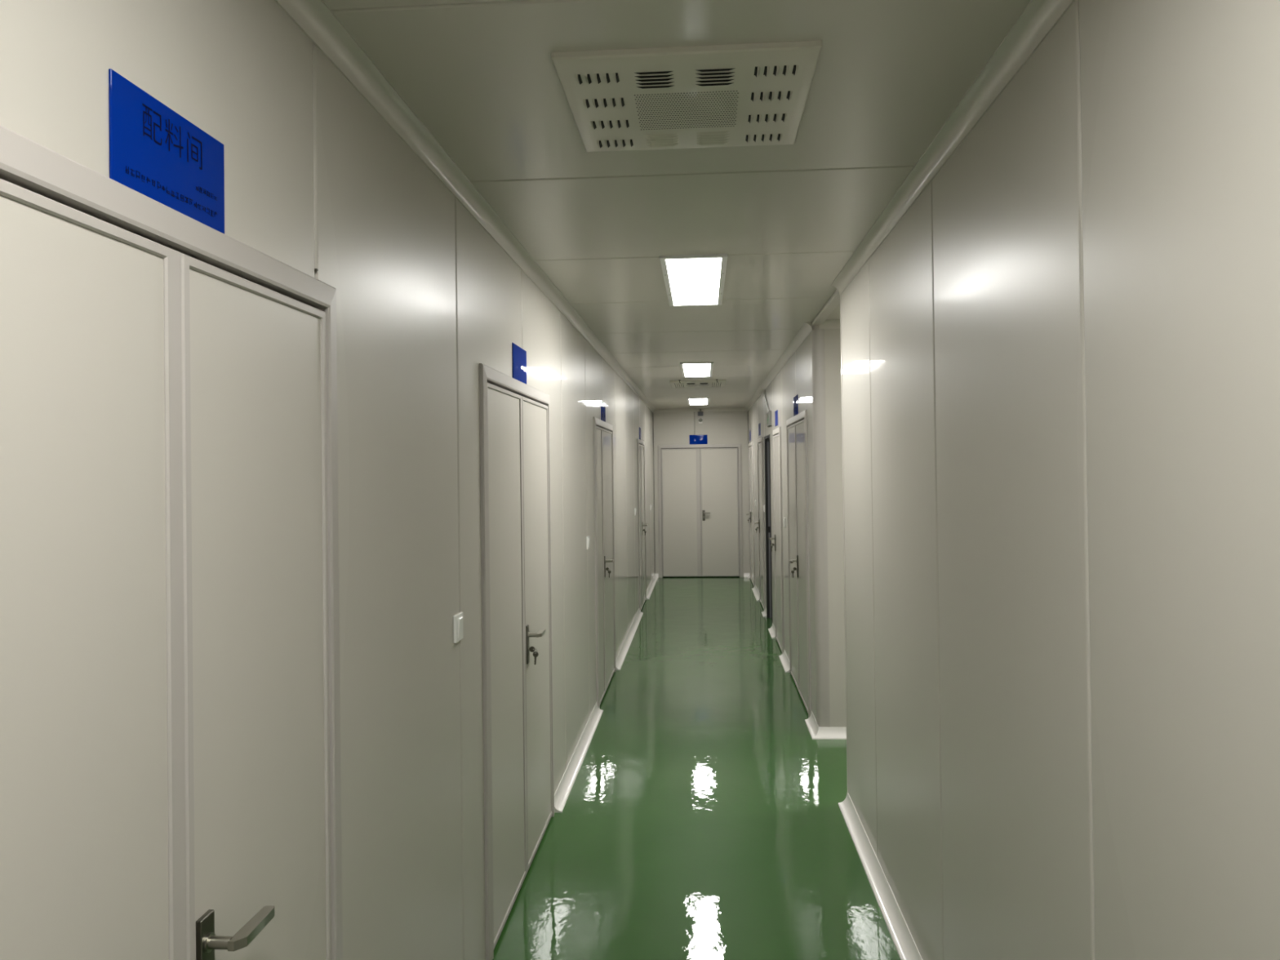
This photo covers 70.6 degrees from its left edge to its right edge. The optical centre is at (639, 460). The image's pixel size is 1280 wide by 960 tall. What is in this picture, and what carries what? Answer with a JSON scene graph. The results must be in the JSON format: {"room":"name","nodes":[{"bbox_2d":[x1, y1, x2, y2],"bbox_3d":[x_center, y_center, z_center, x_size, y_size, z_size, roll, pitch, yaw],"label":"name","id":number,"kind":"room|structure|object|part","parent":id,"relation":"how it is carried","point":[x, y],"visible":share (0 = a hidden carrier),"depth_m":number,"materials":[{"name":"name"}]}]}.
{"room":"factory corridor","nodes":[
{"label":"factory corridor","id":0,"kind":"room"},
{"bbox_2d":[0,0,654,959],"bbox_3d":[-0.515,0.451,4.280,0.050,2.695,20.471,-1,-1,4],"label":"wall","id":1,"kind":"structure","parent":0,"point":[315,177],"depth_m":2.31,"materials":[{"name":"white metal"}]},
{"bbox_3d":[-0.721,0.428,1.325,0.050,2.695,1.075,-1,0,4],"label":"wall panel","id":2,"kind":"part","parent":1,"relation":"part of","materials":[{"name":"grey paint"}]},
{"bbox_2d":[108,68,224,233],"bbox_3d":[-0.702,-0.451,1.360,0.005,0.150,0.288,-1,-1,4],"label":"room sign","id":3,"kind":"object","parent":1,"relation":"attached to","point":[155,152],"visible":1,"depth_m":1.34,"materials":[{"name":"blue plastic"}]},
{"bbox_2d":[124,165,217,217],"bbox_3d":[-0.700,-0.400,1.361,0.001,0.011,0.235,-1,0,4],"label":"print","id":4,"kind":"object","parent":3,"relation":"attached to","point":[144,178],"depth_m":1.35,"materials":[{"name":"black"}]},
{"bbox_2d":[195,186,217,200],"bbox_3d":[-0.694,-0.428,1.448,0.001,0.009,0.062,-1,0,4],"label":"print","id":5,"kind":"object","parent":3,"relation":"on","point":[202,193],"depth_m":1.45,"materials":[{"name":"black"}]},
{"bbox_2d":[0,124,342,959],"bbox_3d":[-0.677,0.701,1.356,0.127,2.150,1.153,-1,-1,4],"label":"door","id":6,"kind":"structure","parent":1,"relation":"in","point":[171,764],"depth_m":1.30,"materials":[{"name":"white metal"}]},
{"bbox_3d":[-0.673,0.788,1.400,0.010,0.166,0.038,-1,0,4],"label":"handle plate","id":7,"kind":"part","parent":6,"relation":"part of","materials":[{"name":"silver metal"}]},
{"bbox_3d":[-0.636,0.747,1.443,0.059,0.028,0.118,-1,0,4],"label":"lever","id":8,"kind":"part","parent":6,"relation":"part of","materials":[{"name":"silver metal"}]},
{"bbox_3d":[-0.646,0.437,2.398,0.050,2.695,1.070,-1,0,4],"label":"wall panel","id":9,"kind":"part","parent":1,"relation":"part of","materials":[{"name":"grey paint"}]},
{"bbox_2d":[453,612,462,643],"bbox_3d":[-0.578,0.535,2.891,0.015,0.086,0.086,-1,-1,4],"label":"light switch","id":10,"kind":"object","parent":1,"relation":"attached to","point":[458,618],"visible":1,"depth_m":2.87,"materials":[{"name":"white plastic"}]},
{"bbox_2d":[274,0,655,412],"bbox_3d":[-0.483,-0.871,4.288,0.048,0.052,20.475,-1,-1,4],"label":"trim","id":11,"kind":"structure","parent":1,"relation":"attached to","point":[314,18],"depth_m":2.46,"materials":[{"name":"silver metal"}]},
{"bbox_3d":[-0.572,0.445,3.469,0.050,2.695,1.068,-1,0,4],"label":"wall panel","id":12,"kind":"part","parent":1,"relation":"part of","materials":[{"name":"grey paint"}]},
{"bbox_2d":[479,363,554,959],"bbox_3d":[-0.498,0.728,3.920,0.127,2.136,1.413,-1,-1,4],"label":"door","id":13,"kind":"structure","parent":1,"relation":"in","point":[517,693],"depth_m":3.71,"materials":[{"name":"white metal"}]},
{"bbox_3d":[-0.494,0.808,3.964,0.010,0.166,0.038,-1,0,4],"label":"handle plate","id":14,"kind":"part","parent":13,"relation":"part of","materials":[{"name":"silver metal"}]},
{"bbox_2d":[528,646,538,664],"bbox_3d":[-0.482,0.857,3.963,0.074,0.081,0.003,-1,-1,4],"label":"keys","id":15,"kind":"object","parent":13,"relation":"hanging from","point":[531,649],"visible":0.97,"depth_m":3.96,"materials":[{"name":"grey metal"}]},
{"bbox_3d":[-0.457,0.767,4.007,0.059,0.028,0.118,-1,0,4],"label":"lever","id":16,"kind":"part","parent":13,"relation":"part of","materials":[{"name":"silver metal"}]},
{"bbox_2d":[511,342,526,384],"bbox_3d":[-0.523,-0.417,3.931,0.004,0.150,0.288,-1,-1,4],"label":"room sign","id":17,"kind":"object","parent":1,"relation":"attached to","point":[519,355],"visible":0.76,"depth_m":3.92,"materials":[{"name":"blue plastic"}]},
{"bbox_3d":[-0.496,0.454,4.553,0.050,2.695,1.097,-1,0,4],"label":"wall panel","id":18,"kind":"part","parent":1,"relation":"part of","materials":[{"name":"grey paint"}]},
{"bbox_3d":[-0.421,0.462,5.628,0.050,2.695,1.050,-1,0,4],"label":"wall panel","id":19,"kind":"part","parent":1,"relation":"part of","materials":[{"name":"grey paint"}]},
{"bbox_2d":[586,535,590,549],"bbox_3d":[-0.350,0.560,6.155,0.015,0.086,0.086,-1,-1,4],"label":"light switch","id":20,"kind":"object","parent":1,"relation":"attached to","point":[588,536],"visible":1,"depth_m":6.12,"materials":[{"name":"white plastic"}]},
{"bbox_3d":[-0.346,0.470,6.699,0.050,2.695,1.091,-1,0,4],"label":"wall panel","id":21,"kind":"part","parent":1,"relation":"part of","materials":[{"name":"grey paint"}]},
{"bbox_2d":[600,400,605,422],"bbox_3d":[-0.294,-0.386,7.216,0.004,0.150,0.288,-1,-1,4],"label":"room sign","id":22,"kind":"object","parent":1,"relation":"attached to","point":[602,404],"visible":0.94,"depth_m":7.18,"materials":[{"name":"blue plastic"}]},
{"bbox_2d":[593,417,615,708],"bbox_3d":[-0.268,0.756,7.208,0.127,2.131,1.305,-1,-1,4],"label":"door","id":23,"kind":"structure","parent":1,"relation":"in","point":[605,614],"depth_m":7.05,"materials":[{"name":"white metal"}]},
{"bbox_3d":[-0.276,0.832,7.086,0.010,0.166,0.038,-1,0,4],"label":"handle plate","id":24,"kind":"part","parent":23,"relation":"part of","materials":[{"name":"silver metal"}]},
{"bbox_3d":[-0.239,0.791,7.129,0.059,0.028,0.118,-1,0,4],"label":"lever","id":25,"kind":"part","parent":23,"relation":"part of","materials":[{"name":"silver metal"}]},
{"bbox_2d":[554,573,657,813],"bbox_3d":[-0.080,1.806,9.548,0.050,0.066,9.883,-1,-1,4],"label":"baseboard","id":26,"kind":"structure","parent":1,"relation":"attached to","point":[563,790],"depth_m":5.75,"materials":[{"name":"white"}]},
{"bbox_3d":[-0.274,0.478,7.734,0.050,2.695,0.976,-1,0,4],"label":"wall panel","id":27,"kind":"part","parent":1,"relation":"part of","materials":[{"name":"grey paint"}]},
{"bbox_3d":[-0.202,0.487,8.767,0.050,2.695,1.086,-1,0,4],"label":"wall panel","id":28,"kind":"part","parent":1,"relation":"part of","materials":[{"name":"grey paint"}]},
{"bbox_3d":[-0.127,0.495,9.849,0.050,2.695,1.076,-1,0,4],"label":"wall panel","id":29,"kind":"part","parent":1,"relation":"part of","materials":[{"name":"grey paint"}]},
{"bbox_3d":[-0.051,0.503,10.927,0.050,2.695,1.076,-1,0,4],"label":"wall panel","id":30,"kind":"part","parent":1,"relation":"part of","materials":[{"name":"grey paint"}]},
{"bbox_2d":[637,438,647,610],"bbox_3d":[0.032,0.799,11.510,0.127,2.113,1.120,-1,-1,4],"label":"door","id":31,"kind":"structure","parent":1,"relation":"in","point":[641,451],"depth_m":11.40,"materials":[{"name":"white metal"}]},
{"bbox_3d":[0.023,0.512,11.994,0.050,2.695,1.056,-1,0,4],"label":"wall panel","id":32,"kind":"part","parent":1,"relation":"part of","materials":[{"name":"grey paint"}]},
{"bbox_3d":[0.097,0.520,13.046,0.050,2.695,1.046,-1,0,4],"label":"wall panel","id":33,"kind":"part","parent":1,"relation":"part of","materials":[{"name":"grey paint"}]},
{"bbox_3d":[0.165,0.528,14.031,0.050,2.695,0.921,-1,0,4],"label":"wall panel","id":34,"kind":"part","parent":1,"relation":"part of","materials":[{"name":"grey paint"}]},
{"bbox_2d":[322,0,1031,408],"bbox_3d":[1.653,-0.950,4.140,4.451,0.050,20.472,-1,-1,4],"label":"ceiling","id":35,"kind":"structure","parent":0,"point":[481,76],"depth_m":2.71,"materials":[{"name":"grey paint"}]},
{"bbox_3d":[0.016,-0.954,1.249,1.587,0.050,1.097,-1,0,4],"label":"panel","id":36,"kind":"part","parent":35,"relation":"part of","materials":[{"name":"grey paint"}]},
{"bbox_3d":[0.092,-0.946,2.349,1.587,0.050,1.102,-1,0,4],"label":"panel","id":37,"kind":"part","parent":35,"relation":"part of","materials":[{"name":"grey paint"}]},
{"bbox_2d":[551,40,822,151],"bbox_3d":[0.122,-0.905,2.319,0.604,0.032,0.604,-1,-1,4],"label":"ceiling vent","id":38,"kind":"object","parent":35,"relation":"in","point":[748,94],"visible":1,"depth_m":2.21,"materials":[{"name":"grey plastic"}]},
{"bbox_3d":[0.170,-0.937,3.462,1.587,0.050,1.122,-1,0,4],"label":"panel","id":39,"kind":"part","parent":35,"relation":"part of","materials":[{"name":"grey paint"}]},
{"bbox_2d":[659,253,727,306],"bbox_3d":[0.278,-0.897,4.594,0.300,0.014,1.200,-1,-1,4],"label":"recessed light","id":40,"kind":"object","parent":35,"relation":"in","point":[690,280],"visible":1,"depth_m":4.46,"materials":[{"name":"white plastic"}]},
{"bbox_3d":[0.247,-0.928,4.561,1.587,0.050,1.077,-1,0,4],"label":"panel","id":41,"kind":"part","parent":35,"relation":"part of","materials":[{"name":"grey paint"}]},
{"bbox_2d":[680,361,713,377],"bbox_3d":[0.549,-0.865,8.690,0.300,0.014,1.200,-1,-1,4],"label":"recessed light","id":42,"kind":"object","parent":35,"relation":"in","point":[688,369],"visible":1,"depth_m":8.59,"materials":[{"name":"white plastic"}]},
{"bbox_2d":[683,364,710,376],"bbox_3d":[0.549,-0.866,8.690,0.248,0.008,1.148,-1,0,4],"label":"diffuser","id":43,"kind":"object","parent":42,"relation":"attached to","point":[689,370],"depth_m":8.66,"materials":[{"name":"white plastic"}]},
{"bbox_3d":[0.403,-0.911,6.798,1.587,0.050,1.092,-1,0,4],"label":"panel","id":44,"kind":"part","parent":35,"relation":"part of","materials":[{"name":"grey paint"}]},
{"bbox_2d":[669,379,725,387],"bbox_3d":[0.645,-0.844,10.066,0.604,0.032,0.604,-1,-1,4],"label":"ceiling vent","id":45,"kind":"object","parent":35,"relation":"in","point":[675,384],"visible":1,"depth_m":9.90,"materials":[{"name":"grey plastic"}]},
{"bbox_3d":[0.477,-0.902,7.868,1.587,0.050,1.047,-1,0,4],"label":"panel","id":46,"kind":"part","parent":35,"relation":"part of","materials":[{"name":"grey paint"}]},
{"bbox_2d":[687,397,709,404],"bbox_3d":[0.826,-0.832,12.810,0.300,0.014,1.200,-1,-1,4],"label":"recessed light","id":47,"kind":"object","parent":35,"relation":"in","point":[691,401],"visible":1,"depth_m":12.71,"materials":[{"name":"white plastic"}]},
{"bbox_3d":[0.550,-0.894,8.916,1.587,0.050,1.047,-1,0,4],"label":"panel","id":48,"kind":"part","parent":35,"relation":"part of","materials":[{"name":"grey paint"}]},
{"bbox_3d":[0.698,-0.878,11.035,1.587,0.050,1.097,-1,0,4],"label":"panel","id":49,"kind":"part","parent":35,"relation":"part of","materials":[{"name":"grey paint"}]},
{"bbox_3d":[0.624,-0.886,9.963,1.587,0.050,1.047,-1,0,4],"label":"panel","id":50,"kind":"part","parent":35,"relation":"part of","materials":[{"name":"grey paint"}]},
{"bbox_3d":[0.852,-0.861,13.230,1.587,0.050,1.097,-1,0,4],"label":"panel","id":51,"kind":"part","parent":35,"relation":"part of","materials":[{"name":"grey paint"}]},
{"bbox_3d":[0.775,-0.869,12.133,1.587,0.050,1.097,-1,0,4],"label":"panel","id":52,"kind":"part","parent":35,"relation":"part of","materials":[{"name":"grey paint"}]},
{"bbox_3d":[0.325,-0.920,5.676,1.587,0.050,1.152,-1,0,4],"label":"panel","id":53,"kind":"part","parent":35,"relation":"part of","materials":[{"name":"grey paint"}]},
{"bbox_3d":[0.913,-0.854,14.115,1.587,0.050,0.672,-1,0,4],"label":"panel","id":54,"kind":"part","parent":35,"relation":"part of","materials":[{"name":"grey paint"}]},
{"bbox_3d":[1.674,-0.941,5.249,1.163,0.050,1.290,-1,0,4],"label":"panel","id":55,"kind":"part","parent":35,"relation":"part of","materials":[{"name":"grey paint"}]},
{"bbox_2d":[492,577,900,959],"bbox_3d":[1.768,1.799,4.111,5.092,0.060,21.075,-1,-1,4],"label":"floor","id":56,"kind":"structure","parent":0,"point":[701,818],"depth_m":4.48,"materials":[{"name":"green paint"}]},
{"bbox_2d":[653,410,750,577],"bbox_3d":[0.981,0.521,14.463,1.513,2.695,0.050,-1,-1,4],"label":"wall","id":57,"kind":"structure","parent":0,"point":[720,427],"depth_m":14.44,"materials":[{"name":"white metal"}]},
{"bbox_3d":[0.555,0.527,14.493,0.659,2.695,0.050,-1,0,4],"label":"wall panel","id":58,"kind":"part","parent":57,"relation":"part of","materials":[{"name":"grey paint"}]},
{"bbox_2d":[688,435,707,444],"bbox_3d":[0.933,-0.330,14.446,0.288,0.150,0.004,-1,-1,4],"label":"room sign","id":59,"kind":"object","parent":57,"relation":"attached to","point":[693,439],"visible":1,"depth_m":14.44,"materials":[{"name":"blue plastic"}]},
{"bbox_2d":[657,444,742,577],"bbox_3d":[0.960,0.809,14.424,1.333,2.120,0.127,-1,-1,4],"label":"door","id":60,"kind":"structure","parent":57,"relation":"in","point":[700,486],"depth_m":14.43,"materials":[{"name":"white metal"}]},
{"bbox_3d":[1.017,0.880,14.420,0.038,0.166,0.010,-1,0,4],"label":"handle plate","id":61,"kind":"part","parent":60,"relation":"part of","materials":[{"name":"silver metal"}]},
{"bbox_2d":[653,407,747,412],"bbox_3d":[0.961,-0.800,14.426,1.517,0.052,0.048,-1,-1,4],"label":"trim","id":62,"kind":"structure","parent":57,"relation":"attached to","point":[735,409],"depth_m":14.43,"materials":[{"name":"silver metal"}]},
{"bbox_2d":[697,408,702,416],"bbox_3d":[0.965,-0.761,14.429,0.084,0.110,0.040,-1,-1,4],"label":"alarm box","id":63,"kind":"object","parent":57,"relation":"attached to","point":[700,413],"visible":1,"depth_m":14.41,"materials":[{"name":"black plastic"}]},
{"bbox_2d":[698,417,702,423],"bbox_3d":[0.965,-0.628,14.411,0.060,0.087,0.074,-1,-1,4],"label":"dome camera","id":64,"kind":"object","parent":57,"relation":"attached to","point":[700,421],"visible":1,"depth_m":14.39,"materials":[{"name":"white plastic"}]},
{"bbox_2d":[654,573,750,577],"bbox_3d":[0.994,1.835,14.402,1.517,0.066,0.050,-1,-1,4],"label":"baseboard","id":65,"kind":"structure","parent":57,"relation":"attached to","point":[745,575],"depth_m":14.37,"materials":[{"name":"white"}]},
{"bbox_3d":[1.311,0.517,14.440,0.850,2.695,0.050,-1,0,4],"label":"wall panel","id":66,"kind":"part","parent":57,"relation":"part of","materials":[{"name":"grey paint"}]},
{"bbox_2d":[824,328,846,727],"bbox_3d":[2.607,0.425,5.785,2.811,2.695,0.050,-1,-1,4],"label":"wall","id":67,"kind":"structure","parent":0,"point":[832,336],"depth_m":5.85,"materials":[{"name":"white metal"}]},
{"bbox_2d":[811,324,830,727],"bbox_3d":[1.175,0.444,5.891,0.040,2.695,0.106,0,-1,-41],"label":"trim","id":68,"kind":"structure","parent":67,"relation":"attached to","point":[820,535],"depth_m":5.87,"materials":[{"name":"white metal"}]},
{"bbox_2d":[812,726,846,739],"bbox_3d":[2.526,1.735,5.168,2.925,0.066,1.170,-1,-1,4],"label":"baseboard","id":69,"kind":"structure","parent":67,"relation":"attached to","point":[824,732],"depth_m":5.83,"materials":[{"name":"white"}]},
{"bbox_2d":[819,319,840,328],"bbox_3d":[2.537,-0.901,5.188,2.835,0.052,1.170,-1,-1,4],"label":"trim","id":70,"kind":"structure","parent":67,"relation":"attached to","point":[833,323],"depth_m":5.85,"materials":[{"name":"silver metal"}]},
{"bbox_2d":[747,0,1279,959],"bbox_3d":[1.048,0.431,4.171,0.050,2.695,20.471,-1,-1,4],"label":"wall","id":71,"kind":"structure","parent":0,"point":[1060,362],"depth_m":1.73,"materials":[{"name":"white metal"}]},
{"bbox_2d":[746,441,755,587],"bbox_3d":[1.671,0.793,13.591,0.127,2.118,1.160,-1,-1,4],"label":"door","id":72,"kind":"structure","parent":71,"relation":"in","point":[751,494],"depth_m":13.53,"materials":[{"name":"white metal"}]},
{"bbox_3d":[1.710,0.505,13.658,0.050,2.695,1.451,-1,0,4],"label":"wall panel","id":73,"kind":"part","parent":71,"relation":"part of","materials":[{"name":"grey paint"}]},
{"bbox_3d":[1.621,0.495,12.389,0.050,2.695,1.086,-1,0,4],"label":"wall panel","id":74,"kind":"part","parent":71,"relation":"part of","materials":[{"name":"grey paint"}]},
{"bbox_2d":[758,423,760,435],"bbox_3d":[1.521,-0.389,11.505,0.004,0.150,0.288,-1,-1,4],"label":"room sign","id":75,"kind":"object","parent":71,"relation":"attached to","point":[759,433],"visible":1,"depth_m":11.46,"materials":[{"name":"blue plastic"}]},
{"bbox_2d":[754,436,765,611],"bbox_3d":[1.513,0.778,11.332,0.127,2.114,0.890,-1,-1,4],"label":"door","id":76,"kind":"structure","parent":71,"relation":"in","point":[760,441],"depth_m":11.30,"materials":[{"name":"white metal"}]},
{"bbox_3d":[1.541,0.486,11.242,0.050,2.695,1.206,-1,0,4],"label":"wall panel","id":77,"kind":"part","parent":71,"relation":"part of","materials":[{"name":"grey paint"}]},
{"bbox_2d":[763,389,771,426],"bbox_3d":[1.404,-0.594,10.025,0.030,0.467,0.978,-1,-1,4],"label":"exit sign","id":78,"kind":"object","parent":71,"relation":"attached to","point":[769,412],"visible":1,"depth_m":9.67,"materials":[{"name":"grey"}]},
{"bbox_3d":[1.454,0.476,9.985,0.050,2.695,1.306,-1,0,4],"label":"wall panel","id":79,"kind":"part","parent":71,"relation":"part of","materials":[{"name":"grey paint"}]},
{"bbox_2d":[768,426,783,653],"bbox_3d":[1.335,0.754,8.788,0.127,2.122,0.830,-1,-1,4],"label":"door","id":80,"kind":"structure","parent":71,"relation":"in","point":[776,433],"depth_m":8.74,"materials":[{"name":"white metal"}]},
{"bbox_2d":[774,409,777,426],"bbox_3d":[1.335,-0.410,8.847,0.004,0.150,0.288,-1,-1,4],"label":"room sign","id":81,"kind":"object","parent":71,"relation":"attached to","point":[775,411],"visible":1,"depth_m":8.79,"materials":[{"name":"blue plastic"}]},
{"bbox_2d":[745,321,812,410],"bbox_3d":[1.399,-0.843,10.152,0.048,0.052,8.515,-1,-1,4],"label":"trim","id":82,"kind":"structure","parent":71,"relation":"attached to","point":[806,327],"depth_m":7.66,"materials":[{"name":"silver metal"}]},
{"bbox_3d":[1.370,0.467,8.783,0.050,2.695,1.096,-1,0,4],"label":"wall panel","id":83,"kind":"part","parent":71,"relation":"part of","materials":[{"name":"grey paint"}]},
{"bbox_2d":[746,574,818,738],"bbox_3d":[1.428,1.792,10.089,0.050,0.066,8.595,-1,-1,4],"label":"baseboard","id":84,"kind":"structure","parent":71,"relation":"attached to","point":[812,726],"depth_m":7.92,"materials":[{"name":"white"}]},
{"bbox_3d":[1.288,0.458,7.611,0.050,2.695,1.246,-1,0,4],"label":"wall panel","id":85,"kind":"part","parent":71,"relation":"part of","materials":[{"name":"grey paint"}]},
{"bbox_2d":[793,395,798,416],"bbox_3d":[1.206,-0.422,7.002,0.004,0.150,0.288,-1,-1,4],"label":"room sign","id":86,"kind":"object","parent":71,"relation":"attached to","point":[795,398],"visible":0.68,"depth_m":7.00,"materials":[{"name":"blue plastic"}]},
{"bbox_2d":[786,409,811,718],"bbox_3d":[1.208,0.728,6.967,0.127,2.146,1.420,-1,-1,4],"label":"door","id":87,"kind":"structure","parent":71,"relation":"in","point":[797,425],"depth_m":6.83,"materials":[{"name":"white metal"}]},
{"bbox_3d":[1.169,0.771,6.888,0.059,0.028,0.118,-1,0,4],"label":"lever","id":88,"kind":"part","parent":87,"relation":"part of","materials":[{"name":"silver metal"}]},
{"bbox_2d":[791,567,796,577],"bbox_3d":[1.196,0.862,6.930,0.074,0.081,0.003,-1,-1,4],"label":"keys","id":89,"kind":"object","parent":87,"relation":"hanging from","point":[793,568],"visible":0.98,"depth_m":6.93,"materials":[{"name":"grey metal"}]},
{"bbox_3d":[1.207,0.812,6.930,0.010,0.166,0.038,-1,0,4],"label":"handle plate","id":90,"kind":"part","parent":87,"relation":"part of","materials":[{"name":"silver metal"}]},
{"bbox_3d":[1.207,0.449,6.453,0.050,2.695,1.066,-1,0,4],"label":"wall panel","id":91,"kind":"part","parent":71,"relation":"part of","materials":[{"name":"grey paint"}]},
{"bbox_2d":[811,288,839,325],"bbox_3d":[1.114,-0.897,5.315,0.067,0.023,1.265,-1,-1,4],"label":"trim","id":92,"kind":"structure","parent":71,"relation":"attached to","point":[834,300],"depth_m":5.32,"materials":[{"name":"silver metal"}]},
{"bbox_2d":[840,294,848,792],"bbox_3d":[1.068,0.460,4.685,0.022,2.645,0.022,-1,-1,4],"label":"trim","id":93,"kind":"structure","parent":71,"relation":"attached to","point":[840,295],"depth_m":4.68,"materials":[{"name":"silver metal"}]},
{"bbox_3d":[1.057,0.432,4.293,0.050,2.695,0.797,-1,0,4],"label":"wall panel","id":94,"kind":"part","parent":71,"relation":"part of","materials":[{"name":"grey paint"}]},
{"bbox_2d":[838,792,922,959],"bbox_3d":[0.677,1.708,-0.682,0.050,0.066,10.760,-1,-1,4],"label":"baseboard","id":95,"kind":"structure","parent":71,"relation":"attached to","point":[904,942],"depth_m":3.70,"materials":[{"name":"white"}]},
{"bbox_3d":[0.991,0.424,3.357,0.050,2.695,1.072,-1,0,4],"label":"wall panel","id":96,"kind":"part","parent":71,"relation":"part of","materials":[{"name":"grey paint"}]},
{"bbox_2d":[831,0,1075,294],"bbox_3d":[0.645,-0.928,-0.659,0.048,0.052,10.760,-1,-1,4],"label":"trim","id":97,"kind":"structure","parent":71,"relation":"attached to","point":[1037,20],"depth_m":2.37,"materials":[{"name":"silver metal"}]},
{"bbox_3d":[0.915,0.416,2.268,0.050,2.695,1.104,-1,0,4],"label":"wall panel","id":98,"kind":"part","parent":71,"relation":"part of","materials":[{"name":"grey paint"}]},
{"bbox_3d":[0.838,0.407,1.164,0.050,2.695,1.101,-1,0,4],"label":"wall panel","id":99,"kind":"part","parent":71,"relation":"part of","materials":[{"name":"grey paint"}]},
{"bbox_3d":[1.941,0.471,10.136,0.898,2.695,2.200,-1,-1,4],"label":"wall","id":100,"kind":"structure","parent":0,"visible":0},
{"bbox_2d":[764,434,772,617],"bbox_3d":[1.837,0.768,10.109,0.810,2.104,0.748,-1,-1,4],"label":"door","id":101,"kind":"structure","parent":100,"relation":"in","point":[766,439],"depth_m":10.46,"materials":[{"name":"grey metal"}]}
]}

